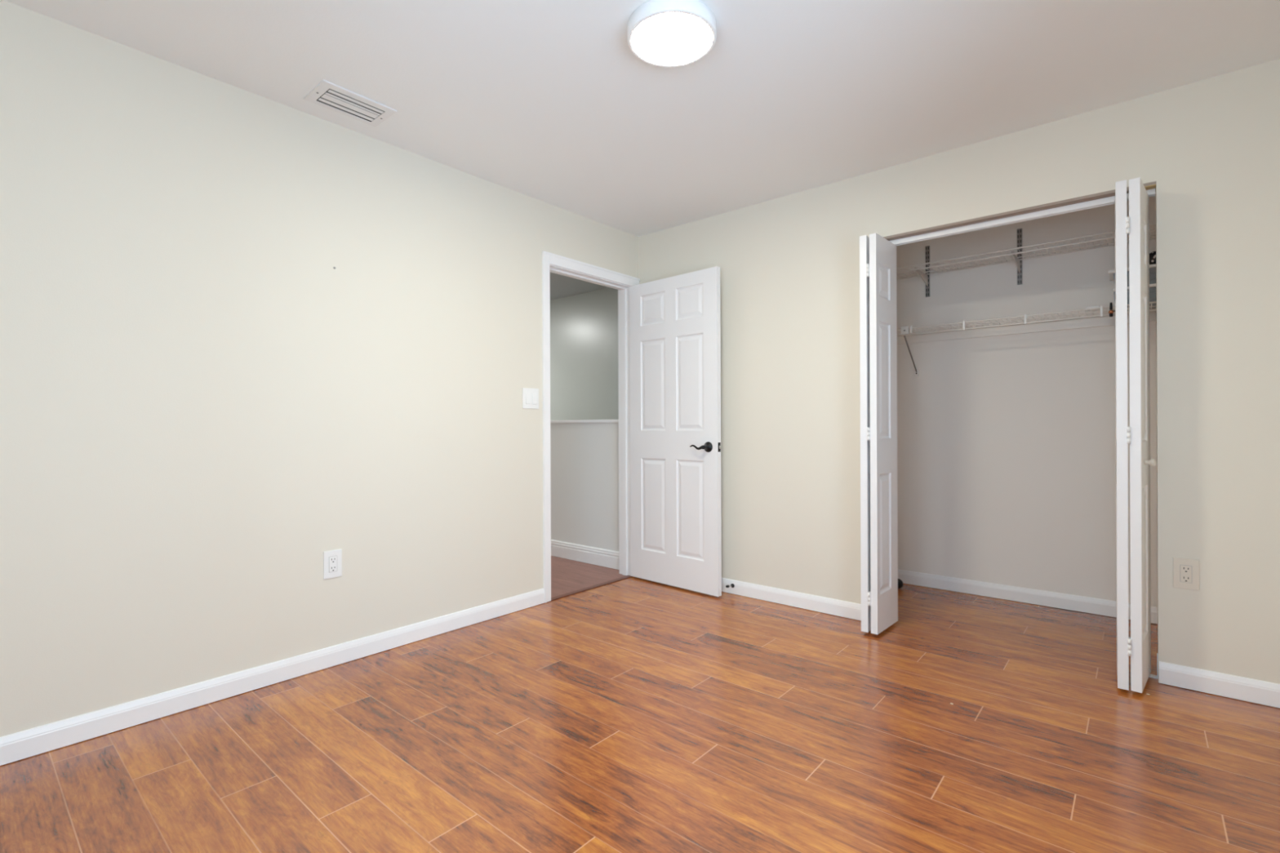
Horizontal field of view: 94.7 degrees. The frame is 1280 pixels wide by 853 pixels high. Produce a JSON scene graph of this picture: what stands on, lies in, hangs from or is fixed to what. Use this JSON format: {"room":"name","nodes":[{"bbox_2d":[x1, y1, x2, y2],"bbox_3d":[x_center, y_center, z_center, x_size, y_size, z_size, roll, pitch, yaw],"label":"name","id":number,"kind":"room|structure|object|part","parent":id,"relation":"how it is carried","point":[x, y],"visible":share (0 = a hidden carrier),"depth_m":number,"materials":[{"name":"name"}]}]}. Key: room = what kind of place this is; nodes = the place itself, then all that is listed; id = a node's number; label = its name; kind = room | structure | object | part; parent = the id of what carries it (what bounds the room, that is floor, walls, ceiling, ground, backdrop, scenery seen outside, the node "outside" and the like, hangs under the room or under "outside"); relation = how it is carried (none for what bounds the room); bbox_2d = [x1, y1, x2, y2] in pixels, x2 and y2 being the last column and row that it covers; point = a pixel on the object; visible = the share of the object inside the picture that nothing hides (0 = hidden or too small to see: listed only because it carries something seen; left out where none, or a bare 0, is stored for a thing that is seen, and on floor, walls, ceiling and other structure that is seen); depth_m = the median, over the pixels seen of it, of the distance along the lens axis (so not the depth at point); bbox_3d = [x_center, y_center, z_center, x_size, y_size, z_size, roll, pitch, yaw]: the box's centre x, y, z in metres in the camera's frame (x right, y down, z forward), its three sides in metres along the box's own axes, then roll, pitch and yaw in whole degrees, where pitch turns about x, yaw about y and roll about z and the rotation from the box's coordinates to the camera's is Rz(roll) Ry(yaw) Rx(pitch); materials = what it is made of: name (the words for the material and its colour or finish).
{"room":"empty bedroom","nodes":[
{"label":"empty bedroom","id":0,"kind":"room"},
{"bbox_2d":[0,0,638,737],"bbox_3d":[-1.305,-0.147,2.838,0.120,2.440,3.850,0,0,40],"label":"wall","id":1,"kind":"structure","parent":0,"point":[197,408],"depth_m":2.36,"materials":[{"name":"beige paint"}]},
{"bbox_2d":[0,588,544,765],"bbox_3d":[-1.541,1.029,2.451,0.013,0.086,2.948,0,0,40],"label":"baseboard","id":2,"kind":"structure","parent":1,"relation":"attached to","point":[16,746],"depth_m":2.34,"materials":[{"name":"white paint"}]},
{"bbox_2d":[323,548,342,579],"bbox_3d":[-1.381,0.617,2.645,0.008,0.123,0.079,0,0,40],"label":"wall outlet","id":3,"kind":"object","parent":1,"relation":"attached to","point":[332,559],"visible":1,"depth_m":2.64,"materials":[{"name":"white plastic"}]},
{"bbox_2d":[328,555,337,572],"bbox_3d":[-1.379,0.617,2.644,0.002,0.067,0.033,0,0,40],"label":"receptacle","id":4,"kind":"object","parent":3,"relation":"attached to","point":[332,559],"depth_m":2.64,"materials":[{"name":"white plastic"}]},
{"bbox_2d":[522,387,538,408],"bbox_3d":[-0.652,-0.167,3.506,0.012,0.121,0.120,0,0,40],"label":"light switch","id":5,"kind":"object","parent":1,"relation":"attached to","point":[530,396],"visible":1,"depth_m":3.50,"materials":[{"name":"white plastic"}]},
{"bbox_2d":[542,250,639,603],"bbox_3d":[-0.345,0.002,3.956,0.140,2.133,0.900,0,0,40],"label":"door frame","id":6,"kind":"structure","parent":1,"relation":"attached to","point":[623,290],"depth_m":4.00,"materials":[{"name":"white paint"}]},
{"bbox_2d":[629,266,721,596],"bbox_3d":[0.190,0.032,3.902,0.782,2.046,0.099,0,0,43],"label":"door","id":7,"kind":"structure","parent":1,"relation":"in","point":[675,327],"depth_m":3.88,"materials":[{"name":"white paint"}]},
{"bbox_3d":[0.350,0.130,3.699,0.117,0.031,0.022,0,0,43],"label":"lever","id":8,"kind":"part","parent":7,"relation":"part of","materials":[{"name":"black metal"}]},
{"bbox_2d":[550,287,618,420],"bbox_3d":[-0.935,0.452,6.427,4.200,3.640,0.100,0,0,40],"label":"wall","id":9,"kind":"structure","parent":0,"point":[584,371],"depth_m":6.05,"materials":[{"name":"grey paint"}]},
{"bbox_2d":[0,555,1279,852],"bbox_3d":[-1.268,1.123,3.433,7.560,0.100,4.800,0,0,40],"label":"floor","id":10,"kind":"structure","parent":0,"point":[633,714],"depth_m":1.95,"materials":[{"name":"brown laminate"}]},
{"bbox_2d":[551,575,632,600],"bbox_3d":[-0.317,1.067,3.919,0.042,0.005,0.758,0,0,40],"label":"threshold","id":11,"kind":"object","parent":10,"relation":"on","point":[626,576],"visible":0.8,"depth_m":3.88,"materials":[{"name":"brown wood"}]},
{"bbox_2d":[897,578,902,588],"bbox_3d":[1.686,1.029,3.866,0.064,0.064,0.064,0,0,40],"label":"ball","id":12,"kind":"object","parent":10,"relation":"on","point":[900,581],"visible":0.53,"depth_m":3.84,"materials":[{"name":"black rubber"}]},
{"bbox_2d":[4,0,1279,300],"bbox_3d":[-1.220,-1.417,3.385,7.710,0.100,5.100,0,0,40],"label":"ceiling","id":13,"kind":"structure","parent":0,"point":[548,101],"depth_m":2.30,"materials":[{"name":"white paint"}]},
{"bbox_2d":[303,79,396,127],"bbox_3d":[-1.228,-1.362,2.501,0.200,0.009,0.301,0,0,40],"label":"ceiling vent","id":14,"kind":"object","parent":13,"relation":"in","point":[327,95],"visible":1,"depth_m":2.49,"materials":[{"name":"white metal"}]},
{"bbox_2d":[627,0,716,67],"bbox_3d":[0.106,-1.348,2.027,0.305,0.047,0.305,0,0,40],"label":"ceiling light","id":15,"kind":"object","parent":13,"relation":"attached to","point":[669,33],"visible":1,"depth_m":1.99,"materials":[{"name":"white"}]},
{"bbox_2d":[550,58,1279,684],"bbox_3d":[-0.292,0.449,4.587,7.560,3.640,0.125,0,0,40],"label":"wall","id":16,"kind":"structure","parent":0,"point":[789,264],"depth_m":2.68,"materials":[{"name":"beige paint"}]},
{"bbox_2d":[550,419,618,423],"bbox_3d":[-1.618,-0.035,5.717,4.079,0.024,0.149,0,0,40],"label":"cap","id":17,"kind":"object","parent":16,"relation":"on","point":[578,420],"depth_m":4.60,"materials":[{"name":"white paint"}]},
{"bbox_2d":[551,539,618,569],"bbox_3d":[-1.656,1.008,5.668,4.078,0.129,0.017,0,0,40],"label":"baseboard","id":18,"kind":"structure","parent":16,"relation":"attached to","point":[587,554],"depth_m":4.62,"materials":[{"name":"white paint"}]},
{"bbox_2d":[725,583,734,587],"bbox_3d":[0.563,1.010,3.722,0.026,0.027,0.066,0,0,40],"label":"door stop","id":19,"kind":"object","parent":16,"relation":"attached to","point":[731,585],"visible":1,"depth_m":3.73,"materials":[{"name":"black metal"}]},
{"bbox_2d":[721,577,861,620],"bbox_3d":[0.620,1.020,3.725,1.623,0.086,0.013,0,0,40],"label":"baseboard","id":20,"kind":"structure","parent":16,"relation":"attached to","point":[801,600],"depth_m":3.47,"materials":[{"name":"white paint"}]},
{"bbox_2d":[883,181,1156,240],"bbox_3d":[1.723,-1.009,2.867,1.178,0.012,0.113,0,0,40],"label":"trim","id":21,"kind":"structure","parent":16,"relation":"attached to","point":[1112,193],"depth_m":2.79,"materials":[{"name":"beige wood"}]},
{"bbox_2d":[888,188,1155,245],"bbox_3d":[1.726,-0.989,2.871,1.174,0.025,0.032,0,0,40],"label":"track","id":22,"kind":"object","parent":16,"relation":"attached to","point":[1151,193],"visible":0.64,"depth_m":2.81,"materials":[{"name":"white metal"}]},
{"bbox_2d":[859,233,897,634],"bbox_3d":[1.240,0.044,3.107,0.124,2.036,0.298,0,0,40],"label":"door","id":23,"kind":"structure","parent":22,"relation":"attached to","point":[877,255],"depth_m":3.02,"materials":[{"name":"white paint"}]},
{"bbox_3d":[1.225,0.037,3.123,0.034,2.021,0.288,0,0,37],"label":"panel","id":24,"kind":"part","parent":23,"relation":"part of","materials":[{"name":"white paint"}]},
{"bbox_2d":[1115,177,1158,693],"bbox_3d":[2.038,0.041,2.428,0.136,2.036,0.298,0,0,40],"label":"door","id":25,"kind":"structure","parent":22,"relation":"attached to","point":[1138,646],"depth_m":2.34,"materials":[{"name":"white paint"}]},
{"bbox_3d":[2.003,0.034,2.458,0.034,2.021,0.288,0,0,38],"label":"panel","id":26,"kind":"part","parent":25,"relation":"part of","materials":[{"name":"white paint"}]},
{"bbox_3d":[2.051,0.034,2.421,0.288,2.021,0.034,0,0,-44],"label":"panel","id":27,"kind":"part","parent":25,"relation":"part of","materials":[{"name":"white paint"}]},
{"bbox_3d":[2.033,0.143,2.355,0.031,0.031,0.036,0,0,-44],"label":"knob","id":28,"kind":"part","parent":25,"relation":"part of","materials":[{"name":"beige plastic"}]},
{"bbox_2d":[1144,184,1155,190],"bbox_3d":[2.124,-1.002,2.482,0.067,0.004,0.043,0,0,40],"label":"trim","id":29,"kind":"structure","parent":16,"relation":"attached to","point":[1153,186],"depth_m":2.47,"materials":[{"name":"brown wood"}]},
{"bbox_2d":[1173,557,1199,591],"bbox_3d":[2.204,0.595,2.384,0.079,0.123,0.008,0,0,40],"label":"wall outlet","id":30,"kind":"object","parent":16,"relation":"attached to","point":[1185,571],"visible":1,"depth_m":2.38,"materials":[{"name":"beige plastic"}]},
{"bbox_2d":[1180,564,1191,582],"bbox_3d":[2.203,0.595,2.382,0.033,0.067,0.002,0,0,40],"label":"receptacle","id":31,"kind":"object","parent":30,"relation":"attached to","point":[1185,570],"depth_m":2.38,"materials":[{"name":"beige plastic"}]},
{"bbox_2d":[1159,661,1279,707],"bbox_3d":[2.345,1.013,2.263,0.535,0.086,0.013,0,0,40],"label":"baseboard","id":32,"kind":"structure","parent":16,"relation":"attached to","point":[1254,691],"depth_m":2.31,"materials":[{"name":"white paint"}]},
{"bbox_2d":[896,194,1157,607],"bbox_3d":[2.356,-0.161,3.569,2.120,2.440,0.100,0,0,40],"label":"wall","id":33,"kind":"structure","parent":0,"point":[1006,443],"depth_m":3.58,"materials":[{"name":"white paint"}]},
{"bbox_2d":[915,245,929,297],"bbox_3d":[1.799,-1.022,3.780,0.025,0.335,0.294,0,0,40],"label":"shelf standard","id":34,"kind":"object","parent":33,"relation":"attached to","point":[926,278],"visible":0.87,"depth_m":3.88,"materials":[{"name":"grey metal"}]},
{"bbox_3d":[1.796,-0.957,3.776,0.006,0.066,0.284,0,0,40],"label":"bracket arm","id":35,"kind":"part","parent":34,"relation":"part of","materials":[{"name":"silver metal"}]},
{"bbox_2d":[896,223,1155,279],"bbox_3d":[2.217,-0.988,3.409,1.900,0.038,0.297,0,0,40],"label":"wire shelf","id":36,"kind":"object","parent":34,"relation":"on","point":[1154,224],"visible":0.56,"depth_m":3.40,"materials":[{"name":"white metal"}]},
{"bbox_2d":[1011,228,1022,284],"bbox_3d":[2.192,-1.023,3.447,0.025,0.335,0.294,0,0,40],"label":"shelf standard","id":37,"kind":"object","parent":33,"relation":"attached to","point":[1019,263],"visible":0.91,"depth_m":3.55,"materials":[{"name":"grey metal"}]},
{"bbox_3d":[2.189,-0.959,3.443,0.006,0.066,0.284,0,0,40],"label":"bracket arm","id":38,"kind":"part","parent":37,"relation":"part of","materials":[{"name":"silver metal"}]},
{"bbox_2d":[897,301,1155,376],"bbox_3d":[2.220,-0.483,3.410,1.900,0.295,0.316,0,0,40],"label":"wire shelf","id":39,"kind":"object","parent":33,"relation":"attached to","point":[904,331],"visible":0.62,"depth_m":3.40,"materials":[{"name":"white metal"}]},
{"bbox_2d":[1085,305,1100,311],"bbox_3d":[2.428,-0.633,3.166,0.058,0.016,0.080,0,0,40],"label":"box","id":40,"kind":"object","parent":39,"relation":"on","point":[1096,306],"visible":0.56,"depth_m":3.15,"materials":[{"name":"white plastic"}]},
{"bbox_2d":[1108,302,1115,316],"bbox_3d":[2.438,-0.602,3.019,0.070,0.072,0.022,0,0,40],"label":"hook","id":41,"kind":"object","parent":39,"relation":"attached to","point":[1110,312],"visible":0.96,"depth_m":3.03,"materials":[{"name":"black metal"}]},
{"bbox_3d":[2.421,-0.620,3.036,0.012,0.036,0.013,0,0,40],"label":"stem","id":42,"kind":"part","parent":41,"relation":"part of","materials":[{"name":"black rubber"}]},
{"bbox_2d":[1112,283,1155,311],"bbox_3d":[2.689,-0.674,3.036,0.398,0.096,0.226,0,0,40],"label":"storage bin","id":43,"kind":"object","parent":39,"relation":"on","point":[1152,286],"visible":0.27,"depth_m":3.00,"materials":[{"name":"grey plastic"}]},
{"bbox_2d":[1107,263,1155,286],"bbox_3d":[2.682,-0.772,3.042,0.418,0.098,0.226,0,0,40],"label":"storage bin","id":44,"kind":"object","parent":43,"relation":"on","point":[1152,267],"visible":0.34,"depth_m":3.00,"materials":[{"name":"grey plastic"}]},
{"bbox_2d":[1149,251,1155,264],"bbox_3d":[2.646,-0.858,3.007,0.105,0.074,0.106,0,0,-6],"label":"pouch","id":45,"kind":"object","parent":44,"relation":"on","point":[1153,255],"visible":0.15,"depth_m":3.00,"materials":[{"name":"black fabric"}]},
{"bbox_3d":[2.689,-0.714,3.036,0.398,0.016,0.226,0,0,40],"label":"lid","id":46,"kind":"part","parent":43,"relation":"part of","materials":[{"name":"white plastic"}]},
{"bbox_2d":[897,311,1156,344],"bbox_3d":[2.318,-0.586,3.526,1.916,0.051,0.012,0,0,40],"label":"cleat","id":47,"kind":"object","parent":33,"relation":"attached to","point":[1103,321],"visible":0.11,"depth_m":3.56,"materials":[{"name":"white wood"}]},
{"bbox_2d":[897,568,1157,623],"bbox_3d":[2.324,1.013,3.526,1.920,0.086,0.013,0,0,40],"label":"baseboard","id":48,"kind":"structure","parent":33,"relation":"attached to","point":[1047,598],"depth_m":3.56,"materials":[{"name":"white paint"}]}
]}

